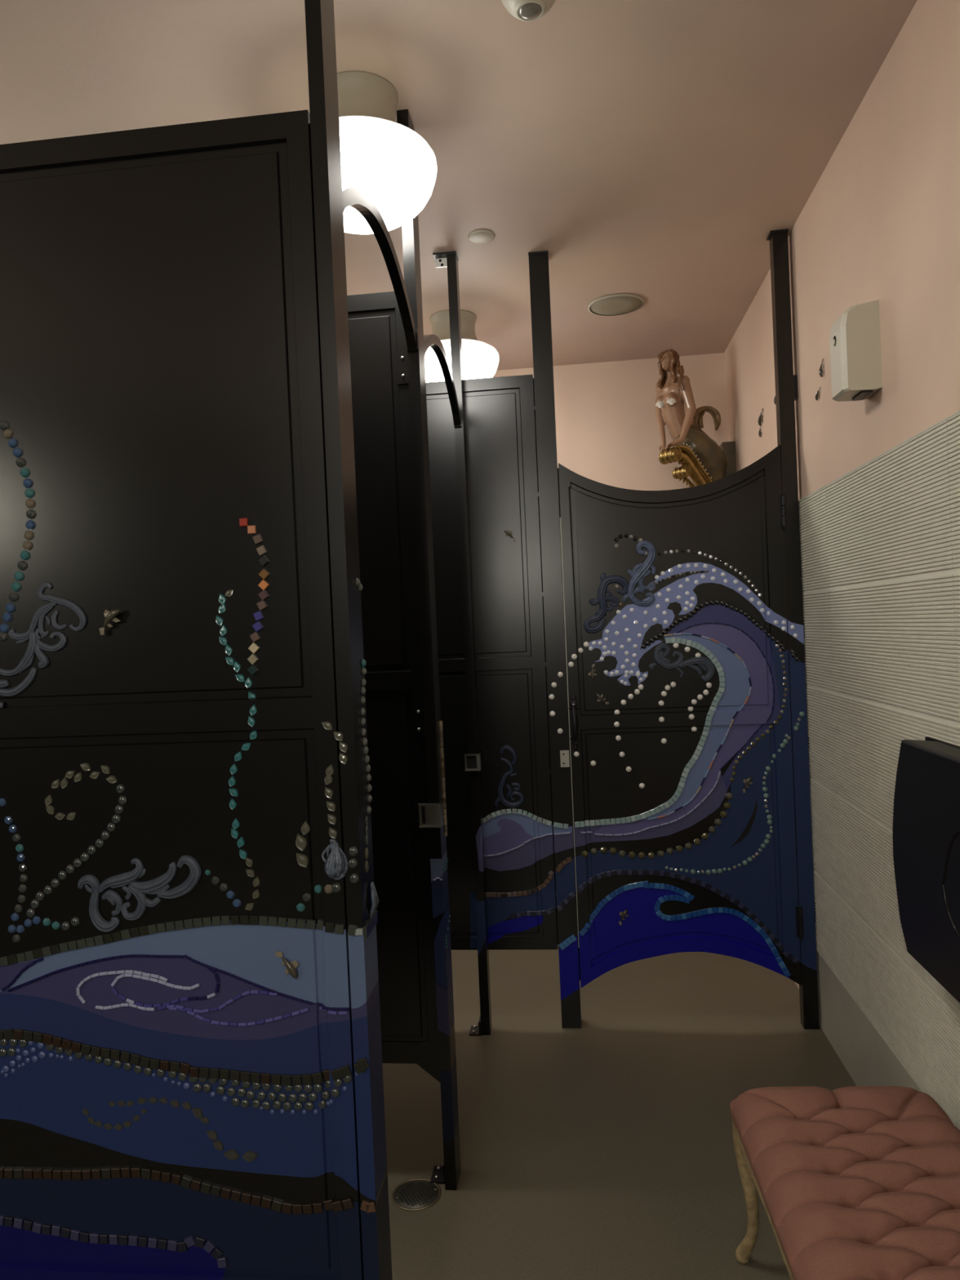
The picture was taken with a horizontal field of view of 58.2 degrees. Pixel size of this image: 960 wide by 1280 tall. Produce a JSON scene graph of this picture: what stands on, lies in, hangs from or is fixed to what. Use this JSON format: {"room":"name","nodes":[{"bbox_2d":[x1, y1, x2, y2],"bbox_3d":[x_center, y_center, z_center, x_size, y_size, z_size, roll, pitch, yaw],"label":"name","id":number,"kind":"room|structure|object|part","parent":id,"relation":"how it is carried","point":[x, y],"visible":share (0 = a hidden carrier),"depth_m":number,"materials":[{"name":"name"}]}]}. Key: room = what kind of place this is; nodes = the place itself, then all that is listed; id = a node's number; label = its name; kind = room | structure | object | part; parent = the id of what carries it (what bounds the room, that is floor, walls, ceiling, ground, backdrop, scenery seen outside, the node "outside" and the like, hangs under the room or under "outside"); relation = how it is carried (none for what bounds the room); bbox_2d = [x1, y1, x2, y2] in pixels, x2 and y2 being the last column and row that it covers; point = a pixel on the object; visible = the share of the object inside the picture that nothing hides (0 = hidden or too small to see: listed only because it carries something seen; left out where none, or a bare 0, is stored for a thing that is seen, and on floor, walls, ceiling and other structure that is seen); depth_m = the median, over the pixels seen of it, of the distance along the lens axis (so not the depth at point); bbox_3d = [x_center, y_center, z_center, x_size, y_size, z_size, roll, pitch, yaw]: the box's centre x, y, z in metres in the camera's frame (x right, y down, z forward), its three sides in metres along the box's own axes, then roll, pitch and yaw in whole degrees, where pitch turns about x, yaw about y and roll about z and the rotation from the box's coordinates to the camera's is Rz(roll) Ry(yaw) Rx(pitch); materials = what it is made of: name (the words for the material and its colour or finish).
{"room":"public restroom","nodes":[
{"label":"public restroom","id":0,"kind":"room"},
{"bbox_2d":[0,0,916,370],"bbox_3d":[-0.932,-1.429,1.094,4.030,0.150,7.620,-2,1,6],"label":"ceiling","id":1,"kind":"structure","parent":0,"point":[654,150],"depth_m":2.28,"materials":[{"name":"paint"}]},
{"bbox_2d":[337,70,436,234],"bbox_3d":[-0.307,-1.236,2.216,0.392,0.318,0.392,-2,1,6],"label":"ceiling lamp","id":2,"kind":"object","parent":1,"relation":"hanging from","point":[382,157],"visible":0.57,"depth_m":2.12,"materials":[{"name":"glass"}]},
{"bbox_2d":[424,309,498,382],"bbox_3d":[-0.112,-1.265,3.814,0.392,0.318,0.392,-2,1,6],"label":"ceiling lamp","id":3,"kind":"object","parent":1,"relation":"hanging from","point":[480,359],"visible":0.52,"depth_m":3.70,"materials":[{"name":"glass"}]},
{"bbox_3d":[-0.109,-1.198,3.815,0.392,0.185,0.392,-2,1,6],"label":"lamp globe","id":4,"kind":"part","parent":3,"relation":"part of","materials":[{"name":"white glass"}]},
{"bbox_2d":[467,230,494,243],"bbox_3d":[0.006,-1.416,3.030,0.095,0.006,0.095,-2,1,6],"label":"cover plate","id":5,"kind":"object","parent":1,"relation":"attached to","point":[477,236],"visible":1,"depth_m":3.02,"materials":[{"name":"white paint"}]},
{"bbox_2d":[501,0,555,21],"bbox_3d":[0.108,-1.382,1.869,0.126,0.054,0.126,-2,1,6],"label":"ceiling sensor","id":6,"kind":"object","parent":1,"relation":"attached to","point":[522,10],"visible":1,"depth_m":1.86,"materials":[{"name":"white plastic"}]},
{"bbox_2d":[587,293,644,315],"bbox_3d":[0.588,-1.449,3.734,0.244,0.009,0.244,-2,1,6],"label":"ceiling speaker","id":7,"kind":"object","parent":1,"relation":"attached to","point":[616,304],"visible":1,"depth_m":3.72,"materials":[{"name":"white paint"}]},
{"bbox_2d":[493,352,728,490],"bbox_3d":[-0.458,0.021,4.800,4.030,2.880,0.200,-2,1,6],"label":"wall","id":8,"kind":"structure","parent":0,"point":[607,433],"depth_m":4.55,"materials":[{"name":"pink paint"}]},
{"bbox_2d":[654,348,736,487],"bbox_3d":[1.099,-1.005,4.283,0.584,0.824,0.238,-3,1,-30],"label":"statue","id":9,"kind":"object","parent":8,"relation":"attached to","point":[700,457],"visible":0.92,"depth_m":4.17,"materials":[{"name":"brown wood"}]},
{"bbox_2d":[382,944,856,1279],"bbox_3d":[-0.798,1.598,1.132,4.030,0.150,7.620,-2,1,6],"label":"floor","id":10,"kind":"structure","parent":0,"point":[603,1148],"depth_m":2.63,"materials":[{"name":"concrete"}]},
{"bbox_2d":[304,0,392,1279],"bbox_3d":[-0.224,0.051,1.497,0.049,2.880,0.096,-2,1,6],"label":"post","id":11,"kind":"object","parent":10,"relation":"on","point":[362,897],"visible":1,"depth_m":1.46,"materials":[{"name":"black metal"}]},
{"bbox_3d":[-0.240,0.163,1.457,0.016,0.017,0.002,-2,1,6],"label":"glass","id":12,"kind":"part","parent":11,"relation":"part of","materials":[{"name":"brown metal"}]},
{"bbox_3d":[-0.231,0.200,1.457,0.015,0.023,0.002,-28,-2,6],"label":"glass","id":13,"kind":"part","parent":11,"relation":"part of","materials":[{"name":"brown metal"}]},
{"bbox_3d":[-0.231,0.180,1.456,0.015,0.023,0.002,-33,-3,6],"label":"glass","id":14,"kind":"part","parent":11,"relation":"part of","materials":[{"name":"brown metal"}]},
{"bbox_2d":[391,1177,441,1211],"bbox_3d":[-0.169,1.479,2.302,0.132,0.003,0.132,-2,1,6],"label":"floor drain","id":15,"kind":"object","parent":10,"relation":"on","point":[415,1194],"visible":1,"depth_m":2.30,"materials":[{"name":"grey metal"}]},
{"bbox_2d":[396,109,461,1190],"bbox_3d":[-0.157,0.038,2.337,0.081,2.880,0.110,-2,1,6],"label":"post","id":16,"kind":"object","parent":10,"relation":"on","point":[433,815],"visible":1,"depth_m":2.30,"materials":[{"name":"paint"}]},
{"bbox_2d":[342,187,418,352],"bbox_3d":[-0.223,-0.844,1.909,0.031,0.178,0.753,-2,1,6],"label":"header bar","id":17,"kind":"object","parent":16,"relation":"attached to","point":[355,197],"visible":0.88,"depth_m":2.00,"materials":[{"name":"black metal"}]},
{"bbox_3d":[-0.180,-0.795,2.280,0.031,0.056,0.006,-2,1,6],"label":"plate","id":18,"kind":"part","parent":17,"relation":"part of","materials":[{"name":"black metal"}]},
{"bbox_2d":[423,334,462,428],"bbox_3d":[-0.128,-0.859,2.766,0.031,0.178,0.788,-2,1,6],"label":"header bar","id":19,"kind":"object","parent":16,"relation":"attached to","point":[433,341],"visible":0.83,"depth_m":2.91,"materials":[{"name":"black metal"}]},
{"bbox_3d":[-0.083,-0.810,3.155,0.031,0.056,0.006,-2,1,6],"label":"plate","id":20,"kind":"part","parent":19,"relation":"part of","materials":[{"name":"black metal"}]},
{"bbox_2d":[432,251,492,1035],"bbox_3d":[-0.060,0.023,3.197,0.092,2.880,0.080,-2,1,6],"label":"post","id":21,"kind":"object","parent":10,"relation":"on","point":[450,260],"visible":1,"depth_m":3.17,"materials":[{"name":"paint"}]},
{"bbox_3d":[-0.127,-1.412,3.179,0.086,0.006,0.070,-2,1,6],"label":"plate","id":22,"kind":"part","parent":21,"relation":"part of","materials":[{"name":"black plastic"}]},
{"bbox_2d":[528,250,581,1028],"bbox_3d":[0.287,0.007,3.233,0.091,2.880,0.092,-2,1,6],"label":"post","id":23,"kind":"object","parent":10,"relation":"on","point":[548,494],"visible":0.98,"depth_m":3.19,"materials":[{"name":"paint"}]},
{"bbox_3d":[0.219,-1.427,3.217,0.072,0.008,0.088,-2,1,6],"label":"plate","id":24,"kind":"part","parent":23,"relation":"part of","materials":[{"name":"black metal"}]},
{"bbox_3d":[0.314,0.440,3.196,0.033,0.062,0.003,-2,1,6],"label":"strike plate","id":25,"kind":"part","parent":23,"relation":"part of","materials":[{"name":"silver metal"}]},
{"bbox_2d":[766,228,819,1029],"bbox_3d":[1.144,-0.029,3.130,0.074,2.880,0.066,-2,1,6],"label":"post","id":26,"kind":"object","parent":10,"relation":"on","point":[786,384],"visible":0.94,"depth_m":3.10,"materials":[{"name":"metal"}]},
{"bbox_2d":[558,444,804,987],"bbox_3d":[0.731,0.297,3.143,0.811,1.968,0.086,-2,1,6],"label":"door","id":27,"kind":"structure","parent":26,"relation":"attached to","point":[675,613],"depth_m":3.16,"materials":[{"name":"paint"}]},
{"bbox_3d":[0.333,0.346,3.200,0.003,1.600,0.005,-2,1,6],"label":"door edge trim","id":28,"kind":"part","parent":27,"relation":"part of","materials":[{"name":"black metal"}]},
{"bbox_3d":[0.348,0.308,3.171,0.040,0.208,0.056,-2,1,6],"label":"door handle","id":29,"kind":"part","parent":27,"relation":"part of","materials":[{"name":"black plastic"}]},
{"bbox_3d":[1.075,-1.464,3.115,0.062,0.008,0.063,-2,1,6],"label":"plate","id":30,"kind":"part","parent":26,"relation":"part of","materials":[{"name":"black metal"}]},
{"bbox_2d":[729,1085,959,1279],"bbox_3d":[0.775,1.234,1.403,0.467,0.431,1.232,-2,1,4],"label":"tufted bench","id":31,"kind":"object","parent":10,"relation":"on","point":[853,1182],"visible":1,"depth_m":1.67,"materials":[{"name":"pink fabric"}]},
{"bbox_3d":[0.617,1.277,1.999,0.056,0.344,0.058,-2,1,6],"label":"leg","id":32,"kind":"part","parent":31,"relation":"part of","materials":[{"name":"gold metal"}]},
{"bbox_2d":[724,0,959,1129],"bbox_3d":[1.031,0.003,0.903,0.212,2.880,7.220,-2,1,6],"label":"wall","id":33,"kind":"structure","parent":0,"point":[880,543],"depth_m":2.34,"materials":[{"name":"pink paint"}]},
{"bbox_2d":[758,426,761,436],"bbox_3d":[1.201,-0.895,3.701,0.011,0.052,0.029,-2,1,6],"label":"charm","id":34,"kind":"object","parent":33,"relation":"attached to","point":[760,429],"visible":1,"depth_m":3.70,"materials":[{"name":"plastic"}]},
{"bbox_2d":[757,408,763,426],"bbox_3d":[1.192,-0.946,3.666,0.015,0.067,0.055,-3,1,3],"label":"charm","id":35,"kind":"object","parent":33,"relation":"attached to","point":[760,420],"visible":1,"depth_m":3.67,"materials":[{"name":"plastic"}]},
{"bbox_2d":[815,386,820,400],"bbox_3d":[1.109,-0.808,2.832,0.009,0.037,0.036,-3,1,3],"label":"charm","id":36,"kind":"object","parent":33,"relation":"attached to","point":[817,396],"visible":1,"depth_m":2.83,"materials":[{"name":"plastic"}]},
{"bbox_2d":[818,359,824,377],"bbox_3d":[1.099,-0.876,2.780,0.011,0.058,0.032,-3,1,1],"label":"charm","id":37,"kind":"object","parent":33,"relation":"attached to","point":[820,371],"visible":1,"depth_m":2.78,"materials":[{"name":"plastic"}]},
{"bbox_2d":[829,299,882,401],"bbox_3d":[1.009,-0.776,2.332,0.104,0.241,0.116,-2,1,6],"label":"air freshener","id":38,"kind":"object","parent":33,"relation":"attached to","point":[855,339],"visible":1,"depth_m":2.28,"materials":[{"name":"white plastic"}]},
{"bbox_2d":[798,410,959,501],"bbox_3d":[0.838,-0.453,0.237,0.012,0.004,5.870,-2,1,6],"label":"trim","id":39,"kind":"structure","parent":33,"relation":"attached to","point":[958,411],"depth_m":2.21,"materials":[{"name":"stone"}]},
{"bbox_2d":[892,736,959,1003],"bbox_3d":[0.978,0.491,1.591,0.094,0.514,0.947,-2,1,6],"label":"station","id":40,"kind":"object","parent":33,"relation":"attached to","point":[926,828],"visible":1,"depth_m":1.84,"materials":[{"name":"black plastic"}]},
{"bbox_3d":[1.018,0.491,1.584,0.012,0.510,0.915,-2,1,6],"label":"wall frame","id":41,"kind":"part","parent":40,"relation":"part of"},
{"bbox_3d":[-2.941,0.193,-0.256,0.200,2.880,4.040,-2,1,6],"label":"wall","id":42,"kind":"structure","parent":0,"visible":0},
{"bbox_2d":[0,109,364,1279],"bbox_3d":[-1.424,0.202,1.597,2.399,2.083,0.058,-2,1,6],"label":"partition","id":43,"kind":"structure","parent":42,"relation":"attached to","point":[178,1100],"depth_m":1.49,"materials":[{"name":"paint"}]},
{"bbox_3d":[-0.761,0.283,1.521,0.014,0.022,0.002,18,3,6],"label":"glass","id":44,"kind":"part","parent":43,"relation":"part of","materials":[{"name":"beige glass"}]},
{"bbox_3d":[-0.758,0.299,1.520,0.014,0.022,0.002,-38,-3,6],"label":"glass","id":45,"kind":"part","parent":43,"relation":"part of","materials":[{"name":"beige glass"}]},
{"bbox_3d":[-0.748,0.253,1.519,0.015,0.016,0.002,-2,1,6],"label":"glass","id":46,"kind":"part","parent":43,"relation":"part of","materials":[{"name":"beige glass"}]},
{"bbox_3d":[-0.739,0.311,1.519,0.022,0.014,0.002,-8,0,6],"label":"glass","id":47,"kind":"part","parent":43,"relation":"part of","materials":[{"name":"beige glass"}]},
{"bbox_3d":[-0.732,0.252,1.517,0.014,0.022,0.002,13,2,6],"label":"glass","id":48,"kind":"part","parent":43,"relation":"part of","materials":[{"name":"beige glass"}]},
{"bbox_3d":[-0.721,0.236,1.515,0.022,0.014,0.002,-31,-2,6],"label":"glass","id":49,"kind":"part","parent":43,"relation":"part of","materials":[{"name":"beige glass"}]},
{"bbox_3d":[-0.718,0.310,1.516,0.022,0.014,0.002,-35,-3,6],"label":"glass","id":50,"kind":"part","parent":43,"relation":"part of","materials":[{"name":"beige glass"}]},
{"bbox_3d":[-0.706,0.241,1.514,0.014,0.018,0.002,-2,1,6],"label":"glass","id":51,"kind":"part","parent":43,"relation":"part of","materials":[{"name":"beige glass"}]},
{"bbox_3d":[-0.692,0.222,1.512,0.022,0.014,0.002,26,4,5],"label":"glass","id":52,"kind":"part","parent":43,"relation":"part of","materials":[{"name":"beige glass"}]},
{"bbox_3d":[-0.697,0.834,1.523,0.011,0.014,0.002,-2,1,6],"label":"glass","id":53,"kind":"part","parent":43,"relation":"part of","materials":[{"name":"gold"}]},
{"bbox_3d":[-0.687,0.849,1.522,0.012,0.013,0.002,-2,1,6],"label":"glass","id":54,"kind":"part","parent":43,"relation":"part of","materials":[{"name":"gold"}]},
{"bbox_3d":[-0.674,0.237,1.510,0.022,0.014,0.002,-23,-2,6],"label":"glass","id":55,"kind":"part","parent":43,"relation":"part of","materials":[{"name":"beige glass"}]},
{"bbox_3d":[-0.674,0.854,1.521,0.016,0.011,0.002,-2,1,6],"label":"glass","id":56,"kind":"part","parent":43,"relation":"part of","materials":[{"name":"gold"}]},
{"bbox_3d":[-0.655,0.227,1.508,0.016,0.015,0.002,-2,1,6],"label":"glass","id":57,"kind":"part","parent":43,"relation":"part of","materials":[{"name":"beige glass"}]},
{"bbox_3d":[-0.656,0.857,1.519,0.019,0.012,0.002,8,2,6],"label":"glass","id":58,"kind":"part","parent":43,"relation":"part of","materials":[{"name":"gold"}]},
{"bbox_3d":[-0.649,0.817,1.518,0.015,0.010,0.002,8,2,6],"label":"glass","id":59,"kind":"part","parent":43,"relation":"part of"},
{"bbox_3d":[-0.644,0.244,1.507,0.022,0.014,0.002,13,2,6],"label":"glass","id":60,"kind":"part","parent":43,"relation":"part of","materials":[{"name":"beige glass"}]},
{"bbox_3d":[-0.637,0.857,1.517,0.019,0.012,0.002,3,1,6],"label":"glass","id":61,"kind":"part","parent":43,"relation":"part of","materials":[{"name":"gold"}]},
{"bbox_3d":[-0.631,0.815,1.516,0.016,0.011,0.002,-2,1,6],"label":"glass","id":62,"kind":"part","parent":43,"relation":"part of","materials":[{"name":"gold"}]},
{"bbox_3d":[-0.620,0.851,1.515,0.019,0.012,0.002,-18,-1,6],"label":"glass","id":63,"kind":"part","parent":43,"relation":"part of","materials":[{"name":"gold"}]},
{"bbox_3d":[-0.614,0.814,1.514,0.017,0.011,0.002,-2,1,6],"label":"glass","id":64,"kind":"part","parent":43,"relation":"part of","materials":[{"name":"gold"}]},
{"bbox_3d":[-0.603,0.839,1.513,0.015,0.011,0.002,-2,1,6],"label":"glass","id":65,"kind":"part","parent":43,"relation":"part of","materials":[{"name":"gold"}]},
{"bbox_3d":[-0.592,0.808,1.511,0.019,0.012,0.002,-13,0,6],"label":"glass","id":66,"kind":"part","parent":43,"relation":"part of","materials":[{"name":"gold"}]},
{"bbox_3d":[-0.589,0.826,1.511,0.013,0.009,0.001,-18,-1,6],"label":"glass","id":67,"kind":"part","parent":43,"relation":"part of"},
{"bbox_3d":[-0.573,0.805,1.509,0.019,0.012,0.002,3,1,6],"label":"glass","id":68,"kind":"part","parent":43,"relation":"part of","materials":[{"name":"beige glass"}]},
{"bbox_3d":[-0.554,0.805,1.507,0.017,0.011,0.002,-2,1,6],"label":"glass","id":69,"kind":"part","parent":43,"relation":"part of","materials":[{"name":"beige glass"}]},
{"bbox_3d":[-0.532,0.809,1.504,0.021,0.013,0.002,23,3,5],"label":"glass","id":70,"kind":"part","parent":43,"relation":"part of","materials":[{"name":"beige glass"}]},
{"bbox_3d":[-0.511,0.811,1.502,0.021,0.013,0.002,28,4,5],"label":"glass","id":71,"kind":"part","parent":43,"relation":"part of","materials":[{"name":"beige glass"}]},
{"bbox_3d":[-0.491,0.821,1.500,0.023,0.015,0.002,33,4,5],"label":"glass","id":72,"kind":"part","parent":43,"relation":"part of","materials":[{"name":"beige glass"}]},
{"bbox_3d":[-0.492,0.825,1.500,0.018,0.015,0.002,-2,1,6],"label":"glass","id":73,"kind":"part","parent":43,"relation":"part of","materials":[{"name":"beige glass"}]},
{"bbox_3d":[-0.479,0.835,1.499,0.018,0.012,0.002,-2,1,6],"label":"glass","id":74,"kind":"part","parent":43,"relation":"part of","materials":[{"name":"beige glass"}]},
{"bbox_3d":[-0.465,0.860,1.498,0.025,0.016,0.002,38,5,4],"label":"glass","id":75,"kind":"part","parent":43,"relation":"part of","materials":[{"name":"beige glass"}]},
{"bbox_3d":[-0.454,0.877,1.497,0.025,0.016,0.002,38,5,4],"label":"glass","id":76,"kind":"part","parent":43,"relation":"part of","materials":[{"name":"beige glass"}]},
{"bbox_3d":[-0.448,-0.034,1.481,0.013,0.021,0.002,-25,-2,6],"label":"glass","id":77,"kind":"part","parent":43,"relation":"part of","materials":[{"name":"teal glass"}]},
{"bbox_3d":[-0.442,-0.054,1.480,0.013,0.021,0.002,26,4,5],"label":"glass","id":78,"kind":"part","parent":43,"relation":"part of","materials":[{"name":"teal glass"}]},
{"bbox_3d":[-0.443,-0.070,1.479,0.013,0.021,0.002,-15,-1,6],"label":"glass","id":79,"kind":"part","parent":43,"relation":"part of","materials":[{"name":"teal glass"}]},
{"bbox_3d":[-0.441,0.002,1.480,0.014,0.017,0.002,-2,1,6],"label":"glass","id":80,"kind":"part","parent":43,"relation":"part of","materials":[{"name":"teal glass"}]},
{"bbox_3d":[-0.441,-0.016,1.480,0.013,0.021,0.002,8,2,6],"label":"glass","id":81,"kind":"part","parent":43,"relation":"part of","materials":[{"name":"teal glass"}]},
{"bbox_3d":[-0.431,0.017,1.480,0.013,0.021,0.002,-15,-1,6],"label":"glass","id":82,"kind":"part","parent":43,"relation":"part of","materials":[{"name":"teal glass"}]},
{"bbox_3d":[-0.429,0.036,1.480,0.015,0.015,0.002,-2,1,6],"label":"glass","id":83,"kind":"part","parent":43,"relation":"part of","materials":[{"name":"teal glass"}]},
{"bbox_3d":[-0.430,-0.080,1.478,0.017,0.012,0.002,-2,1,6],"label":"glass","id":84,"kind":"part","parent":43,"relation":"part of","materials":[{"name":"brown metal"}]},
{"bbox_3d":[-0.431,0.892,1.494,0.030,0.019,0.003,8,2,6],"label":"glass","id":85,"kind":"part","parent":43,"relation":"part of","materials":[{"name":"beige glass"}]},
{"bbox_3d":[-0.427,0.243,1.483,0.013,0.021,0.002,10,2,6],"label":"glass","id":86,"kind":"part","parent":43,"relation":"part of","materials":[{"name":"teal glass"}]},
{"bbox_3d":[-0.426,0.283,1.484,0.013,0.021,0.002,-2,1,6],"label":"glass","id":87,"kind":"part","parent":43,"relation":"part of","materials":[{"name":"teal glass"}]},
{"bbox_3d":[-0.425,0.262,1.483,0.016,0.014,0.002,-2,1,6],"label":"glass","id":88,"kind":"part","parent":43,"relation":"part of","materials":[{"name":"teal glass"}]},
{"bbox_3d":[-0.424,0.222,1.482,0.013,0.021,0.002,13,2,6],"label":"glass","id":89,"kind":"part","parent":43,"relation":"part of","materials":[{"name":"teal glass"}]},
{"bbox_3d":[-0.423,0.333,1.484,0.013,0.021,0.002,-28,-2,6],"label":"glass","id":90,"kind":"part","parent":43,"relation":"part of","materials":[{"name":"teal glass"}]},
{"bbox_3d":[-0.420,0.317,1.484,0.013,0.021,0.002,6,2,6],"label":"glass","id":91,"kind":"part","parent":43,"relation":"part of","materials":[{"name":"teal glass"}]},
{"bbox_3d":[-0.417,0.046,1.479,0.013,0.021,0.002,-11,0,6],"label":"glass","id":92,"kind":"part","parent":43,"relation":"part of","materials":[{"name":"teal glass"}]},
{"bbox_3d":[-0.415,0.200,1.481,0.013,0.021,0.002,30,4,5],"label":"glass","id":93,"kind":"part","parent":43,"relation":"part of","materials":[{"name":"teal glass"}]},
{"bbox_3d":[-0.412,0.065,1.478,0.017,0.014,0.002,-2,1,6],"label":"glass","id":94,"kind":"part","parent":43,"relation":"part of","materials":[{"name":"teal glass"}]},
{"bbox_3d":[-0.411,0.348,1.483,0.013,0.021,0.002,16,3,6],"label":"glass","id":95,"kind":"part","parent":43,"relation":"part of","materials":[{"name":"teal glass"}]},
{"bbox_3d":[-0.408,0.368,1.483,0.013,0.021,0.002,-31,-2,6],"label":"glass","id":96,"kind":"part","parent":43,"relation":"part of","materials":[{"name":"teal glass"}]},
{"bbox_3d":[-0.401,0.183,1.479,0.021,0.013,0.002,-35,-3,6],"label":"glass","id":97,"kind":"part","parent":43,"relation":"part of","materials":[{"name":"teal glass"}]},
{"bbox_3d":[-0.397,0.073,1.477,0.013,0.021,0.002,6,2,6],"label":"glass","id":98,"kind":"part","parent":43,"relation":"part of","materials":[{"name":"teal glass"}]},
{"bbox_3d":[-0.397,0.382,1.482,0.013,0.018,0.002,-2,1,6],"label":"glass","id":99,"kind":"part","parent":43,"relation":"part of","materials":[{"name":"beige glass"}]},
{"bbox_3d":[-0.397,0.459,1.484,0.017,0.013,0.002,-2,1,6],"label":"glass","id":100,"kind":"part","parent":43,"relation":"part of","materials":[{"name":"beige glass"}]},
{"bbox_3d":[-0.395,0.401,1.482,0.015,0.013,0.002,-2,1,6],"label":"glass","id":101,"kind":"part","parent":43,"relation":"part of","materials":[{"name":"beige glass"}]},
{"bbox_3d":[-0.397,0.893,1.491,0.030,0.019,0.003,-13,0,6],"label":"glass","id":102,"kind":"part","parent":43,"relation":"part of","materials":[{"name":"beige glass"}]},
{"bbox_3d":[-0.391,0.139,1.473,0.013,0.021,0.002,-17,-1,6],"label":"glass","id":103,"kind":"part","parent":43,"relation":"part of","materials":[{"name":"teal glass"}]},
{"bbox_3d":[-0.392,0.097,1.481,0.013,0.021,0.002,-33,-3,6],"label":"glass","id":104,"kind":"part","parent":43,"relation":"part of","materials":[{"name":"teal glass"}]},
{"bbox_3d":[-0.389,0.163,1.482,0.013,0.021,0.002,28,4,5],"label":"glass","id":105,"kind":"part","parent":43,"relation":"part of","materials":[{"name":"teal glass"}]},
{"bbox_3d":[-0.387,0.120,1.472,0.013,0.021,0.002,12,2,6],"label":"glass","id":106,"kind":"part","parent":43,"relation":"part of","materials":[{"name":"teal glass"}]},
{"bbox_3d":[-0.386,0.437,1.482,0.013,0.017,0.002,-2,1,6],"label":"glass","id":107,"kind":"part","parent":43,"relation":"part of","materials":[{"name":"beige glass"}]},
{"bbox_3d":[-0.384,0.416,1.481,0.013,0.020,0.002,18,3,6],"label":"glass","id":108,"kind":"part","parent":43,"relation":"part of","materials":[{"name":"beige glass"}]},
{"bbox_3d":[-0.305,0.345,1.471,0.021,0.032,0.003,-18,-1,6],"label":"glass","id":109,"kind":"part","parent":43,"relation":"part of","materials":[{"name":"beige glass"}]},
{"bbox_3d":[-0.303,0.376,1.471,0.021,0.026,0.003,-2,1,6],"label":"glass","id":110,"kind":"part","parent":43,"relation":"part of","materials":[{"name":"beige glass"}]},
{"bbox_3d":[-0.298,0.321,1.470,0.016,0.025,0.003,-2,1,6],"label":"glass","id":111,"kind":"part","parent":43,"relation":"part of","materials":[{"name":"beige glass"}]},
{"bbox_3d":[-0.259,0.144,1.459,0.023,0.015,0.002,33,4,5],"label":"glass","id":112,"kind":"part","parent":43,"relation":"part of","materials":[{"name":"brown metal"}]},
{"bbox_3d":[-0.257,0.236,1.460,0.015,0.023,0.002,18,3,6],"label":"glass","id":113,"kind":"part","parent":43,"relation":"part of","materials":[{"name":"beige glass"}]},
{"bbox_3d":[-0.256,0.259,1.460,0.015,0.023,0.002,-28,-2,6],"label":"glass","id":114,"kind":"part","parent":43,"relation":"part of","materials":[{"name":"beige glass"}]},
{"bbox_3d":[-0.254,0.221,1.460,0.015,0.023,0.002,23,3,5],"label":"glass","id":115,"kind":"part","parent":43,"relation":"part of","materials":[{"name":"beige glass"}]},
{"bbox_3d":[-0.252,0.281,1.460,0.015,0.023,0.002,-41,-3,5],"label":"glass","id":116,"kind":"part","parent":43,"relation":"part of","materials":[{"name":"beige glass"}]},
{"bbox_3d":[-0.251,0.303,1.461,0.015,0.023,0.002,-35,-3,6],"label":"glass","id":117,"kind":"part","parent":43,"relation":"part of","materials":[{"name":"beige glass"}]},
{"bbox_3d":[-0.249,0.327,1.461,0.015,0.023,0.002,-28,-2,6],"label":"glass","id":118,"kind":"part","parent":43,"relation":"part of","materials":[{"name":"beige glass"}]},
{"bbox_3d":[-2.545,0.131,3.332,0.200,2.880,3.180,-2,1,6],"label":"wall","id":119,"kind":"structure","parent":0,"visible":0},
{"bbox_2d":[346,291,439,1082],"bbox_3d":[-1.331,0.182,2.485,2.388,2.156,0.043,-2,1,6],"label":"wall","id":120,"kind":"structure","parent":119,"relation":"attached to","point":[379,362],"depth_m":2.36,"materials":[{"name":"metal"}]},
{"bbox_2d":[426,374,558,950],"bbox_3d":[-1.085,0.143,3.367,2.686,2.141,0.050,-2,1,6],"label":"stall door","id":121,"kind":"structure","parent":119,"relation":"attached to","point":[500,414],"depth_m":3.23,"materials":[{"name":"paint"}]}
]}

